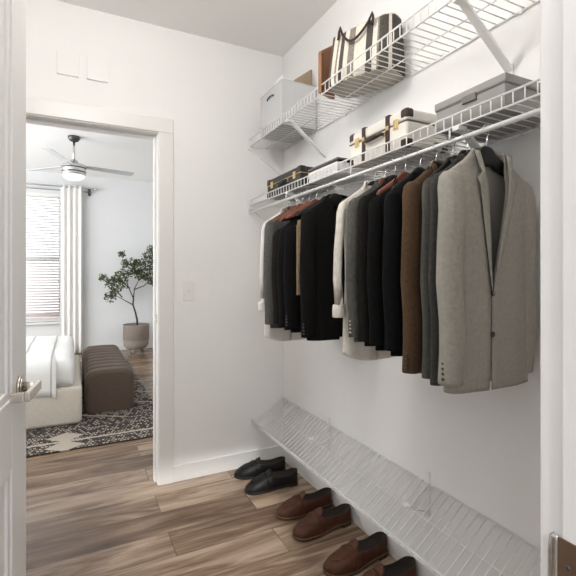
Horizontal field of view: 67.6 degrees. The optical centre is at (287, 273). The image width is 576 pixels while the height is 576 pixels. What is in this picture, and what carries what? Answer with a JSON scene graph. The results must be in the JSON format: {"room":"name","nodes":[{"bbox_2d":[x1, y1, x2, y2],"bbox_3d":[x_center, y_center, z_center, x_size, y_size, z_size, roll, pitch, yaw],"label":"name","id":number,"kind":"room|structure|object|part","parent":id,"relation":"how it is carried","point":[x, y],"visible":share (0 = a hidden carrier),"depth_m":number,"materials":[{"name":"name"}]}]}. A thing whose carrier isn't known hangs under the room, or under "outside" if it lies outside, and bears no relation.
{"room":"walk-in closet","nodes":[
{"label":"walk-in closet","id":0,"kind":"room"},
{"bbox_2d":[26,170,152,346],"bbox_3d":[-3.718,-0.152,6.460,5.300,2.745,0.120,0,0,-26],"label":"wall","id":1,"kind":"structure","parent":0,"point":[118,216],"depth_m":6.84,"materials":[{"name":"paint"}]},
{"bbox_2d":[26,195,59,324],"bbox_3d":[-3.889,-0.235,6.327,1.055,1.970,0.135,0,0,-26],"label":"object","id":2,"kind":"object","parent":1,"relation":"in","point":[39,321],"depth_m":6.47,"materials":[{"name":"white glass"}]},
{"bbox_2d":[26,191,59,318],"bbox_3d":[-3.886,-0.279,6.322,0.979,1.878,0.058,0,0,-26],"label":"blind","id":3,"kind":"object","parent":2,"relation":"attached to","point":[32,194],"visible":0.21,"depth_m":6.43,"materials":[{"name":"white plastic"}]},
{"bbox_3d":[-3.889,-1.192,6.328,0.979,0.053,0.044,0,0,-26],"label":"head rail","id":4,"kind":"part","parent":3,"relation":"part of","materials":[{"name":"white plastic"}]},
{"bbox_3d":[-3.889,0.651,6.328,0.971,0.018,0.040,0,0,-26],"label":"rail","id":5,"kind":"part","parent":3,"relation":"part of","materials":[{"name":"white plastic"}]},
{"bbox_3d":[-3.881,0.735,6.312,1.055,0.030,0.100,0,0,-26],"label":"sill","id":6,"kind":"part","parent":2,"relation":"part of","materials":[{"name":"white paint"}]},
{"bbox_2d":[26,183,97,195],"bbox_3d":[-3.760,-1.276,6.310,1.791,0.122,0.112,0,0,-26],"label":"curtain rod","id":7,"kind":"object","parent":1,"relation":"attached to","point":[89,192],"visible":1,"depth_m":6.43,"materials":[{"name":"silver metal"}]},
{"bbox_3d":[-3.808,-1.265,6.304,1.700,0.017,0.018,0,0,-26],"label":"rod","id":8,"kind":"part","parent":7,"relation":"part of","materials":[{"name":"silver metal"}]},
{"bbox_3d":[-3.765,-1.315,6.269,1.745,0.021,0.022,0,0,-26],"label":"rod","id":9,"kind":"part","parent":7,"relation":"part of","materials":[{"name":"silver metal"}]},
{"bbox_2d":[60,184,82,352],"bbox_3d":[-3.279,-0.072,6.511,0.303,2.545,0.048,0,0,-26],"label":"curtain","id":10,"kind":"object","parent":7,"relation":"hanging from","point":[71,199],"visible":0.91,"depth_m":6.52,"materials":[{"name":"white fabric"}]},
{"bbox_2d":[83,342,152,349],"bbox_3d":[-3.688,1.173,6.401,5.100,0.095,0.013,0,0,-26],"label":"baseboard","id":11,"kind":"structure","parent":1,"relation":"attached to","point":[150,344],"depth_m":6.91,"materials":[{"name":"white paint"}]},
{"bbox_2d":[26,123,152,181],"bbox_3d":[-2.675,-1.565,4.365,5.300,0.080,4.800,0,0,-26],"label":"ceiling","id":12,"kind":"structure","parent":0,"point":[122,153],"depth_m":5.35,"materials":[{"name":"white paint"}]},
{"bbox_2d":[27,135,133,180],"bbox_3d":[-2.273,-1.280,4.751,1.137,0.486,1.132,0,0,-26],"label":"ceiling fan","id":13,"kind":"object","parent":12,"relation":"hanging from","point":[72,170],"visible":1,"depth_m":4.72,"materials":[{"name":"grey metal"}]},
{"bbox_3d":[-2.728,-1.203,4.897,0.570,0.026,0.102,0,0,20],"label":"blade","id":14,"kind":"part","parent":13,"relation":"part of","materials":[{"name":"grey"}]},
{"bbox_3d":[-2.339,-1.203,4.398,0.102,0.026,0.570,0,0,-5],"label":"blade","id":15,"kind":"part","parent":13,"relation":"part of","materials":[{"name":"grey"}]},
{"bbox_3d":[-2.375,-1.065,4.772,0.226,0.055,0.226,0,0,-26],"label":"globe","id":16,"kind":"part","parent":13,"relation":"part of","materials":[{"name":"white glass"}]},
{"bbox_3d":[-2.089,-1.203,5.015,0.570,0.026,0.102,0,0,-40],"label":"blade","id":17,"kind":"part","parent":13,"relation":"part of","materials":[{"name":"grey wood"}]},
{"bbox_2d":[26,0,282,465],"bbox_3d":[-0.976,-0.108,2.453,2.238,2.656,0.138,0,0,-26],"label":"wall","id":18,"kind":"structure","parent":0,"point":[227,374],"depth_m":2.62,"materials":[{"name":"paint"}]},
{"bbox_2d":[57,50,78,77],"bbox_3d":[-1.165,-1.113,2.277,0.106,0.124,0.009,0,0,-26],"label":"blank cover plate","id":19,"kind":"object","parent":18,"relation":"attached to","point":[67,62],"visible":1,"depth_m":2.27,"materials":[{"name":"paint"}]},
{"bbox_2d":[87,56,107,82],"bbox_3d":[-1.036,-1.113,2.341,0.106,0.124,0.009,0,0,-26],"label":"blank cover plate","id":20,"kind":"object","parent":18,"relation":"attached to","point":[97,68],"visible":1,"depth_m":2.34,"materials":[{"name":"paint"}]},
{"bbox_2d":[26,97,172,485],"bbox_3d":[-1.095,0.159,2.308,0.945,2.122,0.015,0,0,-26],"label":"trim","id":21,"kind":"structure","parent":18,"relation":"attached to","point":[36,106],"depth_m":2.49,"materials":[{"name":"white paint"}]},
{"bbox_2d":[183,281,194,300],"bbox_3d":[-0.586,0.102,2.561,0.072,0.116,0.016,0,0,-26],"label":"light switch","id":22,"kind":"object","parent":18,"relation":"attached to","point":[188,286],"visible":1,"depth_m":2.56,"materials":[{"name":"white plastic"}]},
{"bbox_2d":[173,444,282,481],"bbox_3d":[-0.351,1.173,2.680,0.717,0.095,0.013,0,0,-26],"label":"baseboard","id":23,"kind":"structure","parent":18,"relation":"attached to","point":[181,472],"depth_m":2.64,"materials":[{"name":"white paint"}]},
{"bbox_2d":[57,0,336,56],"bbox_3d":[-0.467,-1.476,1.429,2.238,0.080,2.425,0,0,-26],"label":"ceiling","id":24,"kind":"structure","parent":0,"point":[274,27],"depth_m":2.40,"materials":[{"name":"white paint"}]},
{"bbox_2d":[26,348,396,575],"bbox_3d":[-1.740,1.250,2.485,5.300,0.060,9.200,0,0,-26],"label":"floor","id":25,"kind":"structure","parent":0,"point":[101,510],"depth_m":2.11,"materials":[{"name":"brown wood"}]},
{"bbox_2d":[26,359,152,457],"bbox_3d":[-2.657,1.214,4.182,2.380,0.010,3.200,0,0,-26],"label":"area rug","id":26,"kind":"object","parent":25,"relation":"on","point":[136,422],"visible":0.48,"depth_m":3.34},
{"bbox_2d":[26,335,81,429],"bbox_3d":[-2.933,0.930,3.703,2.068,0.559,1.596,0,0,-26],"label":"bed","id":27,"kind":"object","parent":26,"relation":"on","point":[51,360],"visible":0.62,"depth_m":3.43,"materials":[{"name":"beige fabric"}]},
{"bbox_2d":[26,335,58,398],"bbox_3d":[-2.403,0.816,3.950,0.538,0.332,1.566,0,0,-26],"label":"throw","id":28,"kind":"object","parent":27,"relation":"on","point":[42,352],"depth_m":3.39,"materials":[{"name":"white fabric"}]},
{"bbox_2d":[55,335,73,385],"bbox_3d":[-2.945,0.788,3.713,1.956,0.252,1.508,0,0,-26],"label":"duvet","id":29,"kind":"object","parent":27,"relation":"on","point":[64,345],"depth_m":3.51,"materials":[{"name":"white fabric"}]},
{"bbox_3d":[-2.942,0.817,3.714,1.963,0.215,1.468,0,0,-26],"label":"mattress","id":30,"kind":"part","parent":27,"relation":"part of","materials":[{"name":"white fabric"}]},
{"bbox_2d":[82,345,133,413],"bbox_3d":[-1.899,1.025,4.461,0.410,0.369,1.500,0,0,-26],"label":"bench ottoman","id":31,"kind":"object","parent":26,"relation":"on","point":[107,377],"visible":1,"depth_m":3.83,"materials":[{"name":"brown fabric"}]},
{"bbox_2d":[98,245,152,353],"bbox_3d":[-2.442,0.371,6.670,0.921,1.698,0.392,0,0,-26],"label":"potted tree","id":32,"kind":"object","parent":25,"relation":"on","point":[135,335],"visible":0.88,"depth_m":6.60,"materials":[{"name":"green plant"}]},
{"bbox_3d":[-2.369,1.087,6.707,0.376,0.145,0.376,0,0,-26],"label":"pot","id":33,"kind":"part","parent":32,"relation":"part of","materials":[{"name":"beige ceramic"}]},
{"bbox_3d":[-2.369,0.900,6.707,0.392,0.240,0.392,0,0,-26],"label":"pot","id":34,"kind":"part","parent":32,"relation":"part of","materials":[{"name":"beige ceramic"}]},
{"bbox_2d":[234,456,285,479],"bbox_3d":[-0.168,1.167,2.625,0.323,0.105,0.118,0,0,-16],"label":"loafer","id":35,"kind":"object","parent":25,"relation":"on","point":[250,470],"visible":0.98,"depth_m":2.59,"materials":[{"name":"black leather"}]},
{"bbox_2d":[244,468,297,494],"bbox_3d":[-0.094,1.167,2.461,0.323,0.105,0.118,0,0,-22],"label":"loafer","id":36,"kind":"object","parent":25,"relation":"on","point":[269,481],"visible":1,"depth_m":2.43,"materials":[{"name":"black leather"}]},
{"bbox_2d":[275,487,331,520],"bbox_3d":[0.088,1.167,2.216,0.320,0.105,0.117,0,0,-24],"label":"loafer","id":37,"kind":"object","parent":25,"relation":"on","point":[298,506],"visible":0.98,"depth_m":2.18,"materials":[{"name":"brown leather"}]},
{"bbox_2d":[292,503,351,541],"bbox_3d":[0.164,1.167,2.059,0.320,0.105,0.117,0,0,-27],"label":"loafer","id":38,"kind":"object","parent":25,"relation":"on","point":[316,524],"visible":1,"depth_m":2.02,"materials":[{"name":"brown leather"}]},
{"bbox_2d":[322,532,387,575],"bbox_3d":[0.292,1.167,1.815,0.320,0.105,0.117,0,0,-27],"label":"loafer","id":39,"kind":"object","parent":25,"relation":"on","point":[352,557],"visible":0.98,"depth_m":1.78,"materials":[{"name":"brown leather"}]},
{"bbox_2d":[362,556,416,575],"bbox_3d":[0.366,1.167,1.657,0.320,0.105,0.117,0,0,-28],"label":"loafer","id":40,"kind":"object","parent":25,"relation":"on","point":[405,566],"visible":1,"depth_m":1.70,"materials":[{"name":"brown leather"}]},
{"bbox_2d":[283,0,539,575],"bbox_3d":[0.521,-0.108,1.844,0.100,2.656,2.287,0,0,-26],"label":"wall","id":41,"kind":"structure","parent":0,"point":[481,449],"depth_m":1.68,"materials":[{"name":"paint"}]},
{"bbox_2d":[283,446,443,575],"bbox_3d":[0.444,1.173,1.876,0.010,0.095,2.134,0,0,-26],"label":"baseboard","id":42,"kind":"structure","parent":41,"relation":"attached to","point":[396,551],"depth_m":2.07,"materials":[{"name":"white paint"}]},
{"bbox_2d":[248,0,539,174],"bbox_3d":[0.331,-0.734,1.833,0.250,0.251,2.137,0,0,-26],"label":"wire shelf","id":43,"kind":"object","parent":41,"relation":"attached to","point":[483,32],"visible":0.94,"depth_m":1.62,"materials":[{"name":"white metal"}]},
{"bbox_2d":[261,79,316,142],"bbox_3d":[-0.006,-0.938,2.511,0.230,0.245,0.299,0,0,-26],"label":"storage bin","id":44,"kind":"object","parent":43,"relation":"on","point":[284,94],"visible":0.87,"depth_m":2.40,"materials":[{"name":"grey plastic"}]},
{"bbox_2d":[294,70,311,84],"bbox_3d":[0.084,-0.992,2.426,0.112,0.342,0.013,0,0,-26],"label":"card sleeve","id":45,"kind":"object","parent":44,"relation":"in","point":[306,78],"visible":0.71,"depth_m":2.43,"materials":[{"name":"brown"}]},
{"bbox_2d":[318,46,334,98],"bbox_3d":[0.178,-0.945,1.975,0.020,0.252,0.102,0,0,43],"label":"leather folio","id":46,"kind":"object","parent":43,"relation":"on","point":[324,56],"visible":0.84,"depth_m":1.95,"materials":[{"name":"brown leather"}]},
{"bbox_3d":[0.231,-0.853,1.780,0.006,0.006,2.131,0,0,-26],"label":"lip rail","id":47,"kind":"part","parent":43,"relation":"part of","materials":[{"name":"white metal"}]},
{"bbox_3d":[0.231,-0.809,1.780,0.006,0.006,2.131,0,0,-26],"label":"rail","id":48,"kind":"part","parent":43,"relation":"part of","materials":[{"name":"white metal"}]},
{"bbox_2d":[328,11,404,97],"bbox_3d":[0.334,-0.939,1.848,0.332,0.251,0.209,0,0,43],"label":"tote bag","id":49,"kind":"object","parent":43,"relation":"on","point":[347,45],"visible":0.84,"depth_m":1.76,"materials":[{"name":"beige fabric"}]},
{"bbox_3d":[0.275,-1.013,1.786,0.181,0.104,0.036,0,0,43],"label":"handle","id":50,"kind":"part","parent":49,"relation":"part of","materials":[{"name":"black"}]},
{"bbox_3d":[0.335,-0.809,1.832,0.005,0.005,2.131,0,0,-26],"label":"rail","id":51,"kind":"part","parent":43,"relation":"part of","materials":[{"name":"white metal"}]},
{"bbox_2d":[248,78,539,220],"bbox_3d":[0.331,-0.351,1.833,0.250,0.243,2.137,0,0,-26],"label":"wire shelf","id":52,"kind":"object","parent":41,"relation":"attached to","point":[459,128],"visible":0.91,"depth_m":1.47,"materials":[{"name":"white metal"}]},
{"bbox_2d":[271,194,297,219],"bbox_3d":[0.036,-0.326,2.172,0.296,0.159,0.022,0,0,-26],"label":"hanger","id":53,"kind":"object","parent":52,"relation":"hanging from","point":[292,207],"visible":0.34,"depth_m":2.16,"materials":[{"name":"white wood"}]},
{"bbox_2d":[263,206,290,327],"bbox_3d":[0.049,-0.040,2.172,0.376,0.610,0.070,0,0,-26],"label":"suit jacket","id":54,"kind":"object","parent":53,"relation":"hanging from","point":[271,227],"visible":0.2,"depth_m":2.08,"materials":[{"name":"grey fabric"}]},
{"bbox_2d":[273,191,302,221],"bbox_3d":[0.067,-0.326,2.109,0.296,0.159,0.022,0,0,-26],"label":"hanger","id":55,"kind":"object","parent":52,"relation":"hanging from","point":[300,204],"visible":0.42,"depth_m":2.07,"materials":[{"name":"red wood"}]},
{"bbox_2d":[271,219,295,327],"bbox_3d":[0.088,-0.020,2.114,0.368,0.550,0.068,0,0,-29],"label":"suit jacket","id":56,"kind":"object","parent":55,"relation":"hanging from","point":[277,232],"visible":0.22,"depth_m":2.02,"materials":[{"name":"black fabric"}]},
{"bbox_2d":[280,189,310,220],"bbox_3d":[0.098,-0.326,2.047,0.296,0.159,0.022,0,0,-26],"label":"hanger","id":57,"kind":"object","parent":52,"relation":"hanging from","point":[307,202],"visible":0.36,"depth_m":2.00,"materials":[{"name":"red wood"}]},
{"bbox_2d":[277,217,300,329],"bbox_3d":[0.117,-0.018,2.050,0.370,0.553,0.064,0,0,-29],"label":"suit jacket","id":58,"kind":"object","parent":57,"relation":"hanging from","point":[281,241],"visible":0.16,"depth_m":1.96,"materials":[{"name":"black fabric"}]},
{"bbox_2d":[267,165,332,200],"bbox_3d":[0.046,-0.491,2.368,0.222,0.109,0.414,0,0,-26],"label":"suitcase","id":59,"kind":"object","parent":52,"relation":"on","point":[301,171],"visible":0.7,"depth_m":2.27,"materials":[{"name":"black leather"},{"name":"brass"}]},
{"bbox_3d":[-0.041,-0.493,2.325,0.028,0.019,0.133,0,0,-26],"label":"handle","id":60,"kind":"part","parent":59,"relation":"part of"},
{"bbox_3d":[0.057,-0.527,2.374,0.193,0.033,0.410,0,0,-26],"label":"lid","id":61,"kind":"part","parent":59,"relation":"part of","materials":[{"name":"black leather"}]},
{"bbox_2d":[286,186,317,218],"bbox_3d":[0.127,-0.326,1.988,0.296,0.159,0.022,0,0,-26],"label":"hanger","id":62,"kind":"object","parent":52,"relation":"hanging from","point":[291,215],"visible":0.4,"depth_m":1.95,"materials":[{"name":"red wood"}]},
{"bbox_2d":[283,211,301,332],"bbox_3d":[0.146,-0.017,1.992,0.370,0.557,0.064,0,0,-29],"label":"suit jacket","id":63,"kind":"object","parent":62,"relation":"hanging from","point":[292,301],"visible":0.24,"depth_m":1.90,"materials":[{"name":"black fabric"}]},
{"bbox_2d":[296,182,328,215],"bbox_3d":[0.170,-0.326,1.903,0.296,0.159,0.022,0,0,-26],"label":"hanger","id":64,"kind":"object","parent":52,"relation":"hanging from","point":[301,212],"visible":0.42,"depth_m":1.86,"materials":[{"name":"black wood"}]},
{"bbox_2d":[296,220,300,294],"bbox_3d":[0.171,-0.071,1.900,0.296,0.322,0.030,0,0,-26],"label":"trousers","id":65,"kind":"object","parent":64,"relation":"hanging from","point":[298,226],"visible":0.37,"depth_m":1.83,"materials":[{"name":"beige fabric"}]},
{"bbox_2d":[307,179,342,209],"bbox_3d":[0.201,-0.326,1.841,0.296,0.159,0.022,0,0,-26],"label":"hanger","id":66,"kind":"object","parent":52,"relation":"hanging from","point":[336,198],"visible":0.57,"depth_m":1.83,"materials":[{"name":"black wood"}]},
{"bbox_2d":[299,194,347,340],"bbox_3d":[0.217,-0.035,1.842,0.376,0.620,0.079,0,0,-26],"label":"suit jacket","id":67,"kind":"object","parent":66,"relation":"hanging from","point":[318,224],"visible":0.5,"depth_m":1.77,"materials":[{"name":"black fabric"}]},
{"bbox_2d":[308,161,369,185],"bbox_3d":[0.234,-0.462,2.001,0.178,0.048,0.255,0,0,-26],"label":"flat box","id":68,"kind":"object","parent":52,"relation":"on","point":[343,163],"visible":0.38,"depth_m":1.93,"materials":[{"name":"white cardboard"}]},
{"bbox_2d":[308,157,349,172],"bbox_3d":[0.234,-0.494,1.999,0.180,0.016,0.261,0,0,-26],"label":"case","id":69,"kind":"object","parent":68,"relation":"on","point":[340,159],"visible":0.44,"depth_m":1.91,"materials":[{"name":"grey"}]},
{"bbox_3d":[0.234,-0.470,2.001,0.178,0.030,0.255,0,0,-26],"label":"lid","id":70,"kind":"part","parent":68,"relation":"part of","materials":[{"name":"white paper"}]},
{"bbox_2d":[339,165,377,203],"bbox_3d":[0.320,-0.326,1.601,0.296,0.159,0.022,0,0,-26],"label":"hanger","id":71,"kind":"object","parent":52,"relation":"hanging from","point":[371,183],"visible":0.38,"depth_m":1.58,"materials":[{"name":"black wood"}]},
{"bbox_2d":[332,181,394,359],"bbox_3d":[0.326,-0.016,1.599,0.375,0.662,0.045,0,0,-26],"label":"dress shirt","id":72,"kind":"object","parent":71,"relation":"hanging from","point":[356,350],"visible":0.32,"depth_m":1.53,"materials":[{"name":"beige fabric"}]},
{"bbox_2d":[378,161,387,183],"bbox_3d":[0.347,-0.330,1.548,0.216,0.151,0.022,0,0,-26],"label":"hanger","id":73,"kind":"object","parent":52,"relation":"hanging from","point":[381,180],"visible":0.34,"depth_m":1.53,"materials":[{"name":"red wood"}]},
{"bbox_2d":[346,179,380,341],"bbox_3d":[0.367,-0.055,1.552,0.376,0.580,0.055,0,0,-26],"label":"suit jacket","id":74,"kind":"object","parent":73,"relation":"hanging from","point":[351,249],"visible":0.17,"depth_m":1.46,"materials":[{"name":"grey fabric"}]},
{"bbox_2d":[377,158,397,187],"bbox_3d":[0.370,-0.330,1.501,0.216,0.151,0.022,0,0,-26],"label":"hanger","id":75,"kind":"object","parent":52,"relation":"hanging from","point":[391,177],"visible":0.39,"depth_m":1.49,"materials":[{"name":"black wood"}]},
{"bbox_2d":[356,176,388,345],"bbox_3d":[0.391,-0.051,1.507,0.370,0.587,0.048,0,0,-28],"label":"suit jacket","id":76,"kind":"object","parent":75,"relation":"hanging from","point":[364,201],"visible":0.27,"depth_m":1.42,"materials":[{"name":"black fabric"}]},
{"bbox_2d":[377,154,409,194],"bbox_3d":[0.394,-0.332,1.453,0.220,0.147,0.022,0,0,-26],"label":"hanger","id":77,"kind":"object","parent":52,"relation":"hanging from","point":[403,174],"visible":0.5,"depth_m":1.43,"materials":[{"name":"red wood"}]},
{"bbox_2d":[367,177,397,350],"bbox_3d":[0.419,-0.043,1.460,0.370,0.581,0.056,0,0,-28],"label":"suit jacket","id":78,"kind":"object","parent":77,"relation":"hanging from","point":[376,206],"visible":0.29,"depth_m":1.37,"materials":[{"name":"black fabric"}]},
{"bbox_2d":[349,107,447,171],"bbox_3d":[0.403,-0.504,1.651,0.223,0.133,0.344,0,0,-26],"label":"suitcase","id":79,"kind":"object","parent":52,"relation":"on","point":[408,120],"visible":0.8,"depth_m":1.54,"materials":[{"name":"cream canvas"},{"name":"dark brown leather"},{"name":"brass"}]},
{"bbox_3d":[0.316,-0.506,1.607,0.028,0.019,0.112,0,0,-26],"label":"handle","id":80,"kind":"part","parent":79,"relation":"part of","materials":[{"name":"brown leather"}]},
{"bbox_3d":[0.414,-0.547,1.656,0.193,0.041,0.340,0,0,-26],"label":"lid","id":81,"kind":"part","parent":79,"relation":"part of","materials":[{"name":"white leather"}]},
{"bbox_3d":[0.335,-0.431,1.832,0.005,0.005,2.131,0,0,-26],"label":"rail","id":82,"kind":"part","parent":52,"relation":"part of","materials":[{"name":"white metal"}]},
{"bbox_2d":[391,148,425,190],"bbox_3d":[0.425,-0.332,1.390,0.220,0.147,0.022,0,0,-26],"label":"hanger","id":83,"kind":"object","parent":52,"relation":"hanging from","point":[418,171],"visible":0.46,"depth_m":1.37,"materials":[{"name":"black wood"}]},
{"bbox_2d":[382,172,415,355],"bbox_3d":[0.454,-0.043,1.400,0.368,0.595,0.055,0,0,-28],"label":"suit jacket","id":84,"kind":"object","parent":83,"relation":"hanging from","point":[392,232],"visible":0.37,"depth_m":1.31,"materials":[{"name":"black fabric"}]},
{"bbox_3d":[0.439,-0.431,1.883,0.006,0.006,2.131,0,0,-26],"label":"rail","id":85,"kind":"part","parent":52,"relation":"part of","materials":[{"name":"white metal"}]},
{"bbox_2d":[422,143,441,173],"bbox_3d":[0.455,-0.332,1.330,0.184,0.148,0.022,0,0,-26],"label":"hanger","id":86,"kind":"object","parent":52,"relation":"hanging from","point":[435,162],"visible":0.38,"depth_m":1.32,"materials":[{"name":"black plastic"}]},
{"bbox_2d":[400,160,443,373],"bbox_3d":[0.493,-0.031,1.344,0.355,0.652,0.064,0,0,-26],"label":"suit jacket","id":87,"kind":"object","parent":86,"relation":"hanging from","point":[412,191],"visible":0.29,"depth_m":1.25,"materials":[{"name":"brown fabric"}]},
{"bbox_2d":[429,137,455,177],"bbox_3d":[0.484,-0.332,1.272,0.184,0.148,0.022,0,0,-26],"label":"hanger","id":88,"kind":"object","parent":52,"relation":"hanging from","point":[447,162],"visible":0.34,"depth_m":1.25,"materials":[{"name":"black plastic"}]},
{"bbox_2d":[420,155,457,378],"bbox_3d":[0.533,-0.031,1.291,0.355,0.652,0.054,0,0,-26],"label":"suit jacket","id":89,"kind":"object","parent":88,"relation":"hanging from","point":[426,320],"visible":0.16,"depth_m":1.21,"materials":[{"name":"grey fabric"}]},
{"bbox_2d":[462,131,469,155],"bbox_3d":[0.507,-0.332,1.226,0.184,0.148,0.022,0,0,-26],"label":"hanger","id":90,"kind":"object","parent":52,"relation":"hanging from","point":[466,152],"visible":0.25,"depth_m":1.22,"materials":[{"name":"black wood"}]},
{"bbox_2d":[428,150,470,385],"bbox_3d":[0.538,-0.029,1.234,0.355,0.657,0.048,0,0,-29],"label":"suit jacket","id":91,"kind":"object","parent":90,"relation":"hanging from","point":[434,359],"visible":0.09,"depth_m":1.15,"materials":[{"name":"grey fabric"}]},
{"bbox_2d":[435,72,539,142],"bbox_3d":[0.607,-0.484,1.286,0.211,0.094,0.249,0,0,-26],"label":"storage box","id":92,"kind":"object","parent":52,"relation":"on","point":[504,82],"visible":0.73,"depth_m":1.21,"materials":[{"name":"grey"}]},
{"bbox_3d":[0.609,-0.520,1.286,0.208,0.022,0.249,0,0,-26],"label":"lid","id":93,"kind":"part","parent":92,"relation":"part of","materials":[{"name":"grey cardboard"}]},
{"bbox_2d":[479,124,503,177],"bbox_3d":[0.536,-0.326,1.167,0.296,0.159,0.022,0,0,-26],"label":"hanger","id":94,"kind":"object","parent":52,"relation":"hanging from","point":[490,159],"visible":0.51,"depth_m":1.17,"materials":[{"name":"black plastic"}]},
{"bbox_2d":[436,147,536,393],"bbox_3d":[0.542,-0.021,1.163,0.383,0.648,0.082,0,0,-29],"label":"suit jacket","id":95,"kind":"object","parent":94,"relation":"hanging from","point":[487,228],"visible":0.97,"depth_m":1.11,"materials":[{"name":"grey fabric"}]},
{"bbox_2d":[251,397,539,575],"bbox_3d":[0.341,0.926,1.838,0.230,0.312,2.137,0,0,-26],"label":"shoe shelf","id":96,"kind":"object","parent":41,"relation":"attached to","point":[406,506],"visible":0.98,"depth_m":1.69,"materials":[{"name":"white metal"}]},
{"bbox_3d":[0.242,0.929,1.785,0.006,0.006,2.131,0,0,-26],"label":"lip rail","id":97,"kind":"part","parent":96,"relation":"part of","materials":[{"name":"white metal"}]},
{"bbox_3d":[0.257,0.953,1.792,0.006,0.006,2.131,0,0,-26],"label":"rail","id":98,"kind":"part","parent":96,"relation":"part of","materials":[{"name":"white metal"}]},
{"bbox_3d":[0.047,-0.108,0.397,2.238,2.656,0.120,0,0,-26],"label":"wall","id":99,"kind":"structure","parent":0,"visible":0},
{"bbox_2d":[0,0,41,575],"bbox_3d":[-0.500,0.204,0.660,0.078,2.008,0.826,0,0,-19],"label":"door","id":100,"kind":"structure","parent":99,"relation":"in","point":[15,391],"depth_m":0.93,"materials":[{"name":"white paint"}]},
{"bbox_3d":[-0.609,0.258,0.983,0.009,0.055,0.055,0,0,-19],"label":"handle","id":101,"kind":"part","parent":100,"relation":"part of","materials":[{"name":"silver metal"}]},
{"bbox_3d":[-0.576,0.258,0.947,0.037,0.020,0.112,0,0,-19],"label":"lever","id":102,"kind":"part","parent":100,"relation":"part of","materials":[{"name":"silver metal"}]},
{"bbox_2d":[540,0,540,575],"bbox_3d":[0.418,0.159,0.658,0.083,2.123,0.015,0,0,-26],"label":"trim","id":103,"kind":"structure","parent":99,"relation":"attached to","point":[540,0],"depth_m":0.65,"materials":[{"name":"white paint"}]},
{"bbox_2d":[541,0,575,575],"bbox_3d":[0.019,0.194,0.384,0.865,2.053,0.120,0,0,-26],"label":"trim","id":104,"kind":"structure","parent":99,"relation":"attached to","point":[558,17],"depth_m":0.60,"materials":[{"name":"white paint"}]},
{"bbox_3d":[0.384,0.404,0.573,0.002,0.083,0.048,0,0,-26],"label":"strike plate","id":105,"kind":"part","parent":104,"relation":"part of","materials":[{"name":"metal"}]},
{"bbox_3d":[0.000,-0.331,2.221,0.210,0.150,0.022,0,0,-26],"label":"hanger","id":106,"kind":"object","parent":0,"visible":0},
{"bbox_2d":[258,207,305,340],"bbox_3d":[0.011,-0.002,2.222,0.355,0.689,0.044,0,0,-26],"label":"dress shirt","id":107,"kind":"object","parent":106,"relation":"hanging from","point":[279,334],"visible":0.23,"depth_m":2.16,"materials":[{"name":"white fabric"}]}
]}

